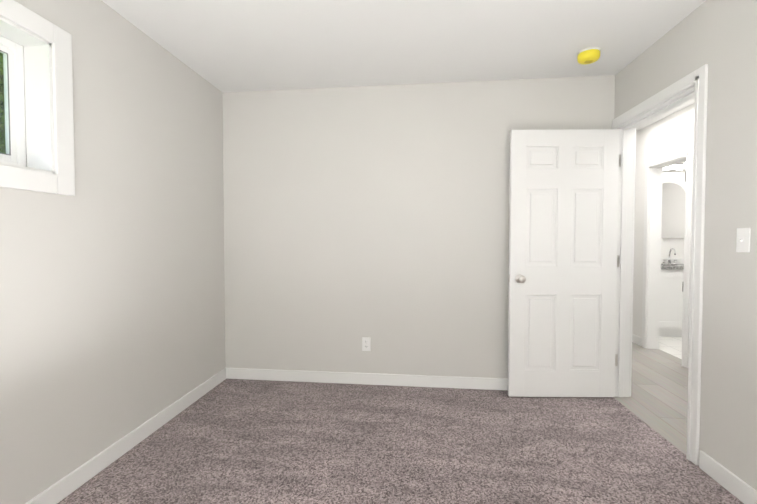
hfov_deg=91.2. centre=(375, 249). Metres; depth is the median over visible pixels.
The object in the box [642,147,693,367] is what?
door frame
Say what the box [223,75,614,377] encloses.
wall
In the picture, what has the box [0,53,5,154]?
trees
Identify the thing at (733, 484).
baseboard
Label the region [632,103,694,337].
wall
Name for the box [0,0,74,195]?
window unit
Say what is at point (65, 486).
baseboard
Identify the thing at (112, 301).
wall
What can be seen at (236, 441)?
floor carpet
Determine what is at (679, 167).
sconce
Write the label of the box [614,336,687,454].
floor
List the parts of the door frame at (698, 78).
hall door trim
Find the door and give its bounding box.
[508,129,620,396]
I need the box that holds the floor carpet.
[57,379,743,503]
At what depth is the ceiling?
2.29 m
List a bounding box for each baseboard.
[25,368,225,503]
[226,368,507,390]
[632,334,641,345]
[699,450,756,503]
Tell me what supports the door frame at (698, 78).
attached to the wall at (719, 37)
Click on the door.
(563, 211)
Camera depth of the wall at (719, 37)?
1.81 m
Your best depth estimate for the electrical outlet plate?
3.08 m
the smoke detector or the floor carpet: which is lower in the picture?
the floor carpet
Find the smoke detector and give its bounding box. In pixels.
[577,47,600,64]
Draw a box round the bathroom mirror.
[661,179,685,237]
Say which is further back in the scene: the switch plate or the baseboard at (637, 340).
the baseboard at (637, 340)
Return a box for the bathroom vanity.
[659,248,683,336]
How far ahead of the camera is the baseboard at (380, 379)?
3.07 m
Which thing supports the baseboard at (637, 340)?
attached to the wall at (670, 134)
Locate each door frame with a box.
[612,64,707,464]
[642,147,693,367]
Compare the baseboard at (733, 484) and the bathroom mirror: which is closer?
the baseboard at (733, 484)
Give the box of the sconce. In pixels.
[663,163,685,170]
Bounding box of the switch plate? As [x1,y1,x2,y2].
[736,228,750,252]
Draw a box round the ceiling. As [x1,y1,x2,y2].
[101,0,705,130]
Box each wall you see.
[0,0,225,503]
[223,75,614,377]
[614,0,756,490]
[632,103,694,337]
[661,162,685,257]
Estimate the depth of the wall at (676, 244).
4.99 m
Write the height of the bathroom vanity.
1.094 m
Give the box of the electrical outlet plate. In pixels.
[362,337,370,350]

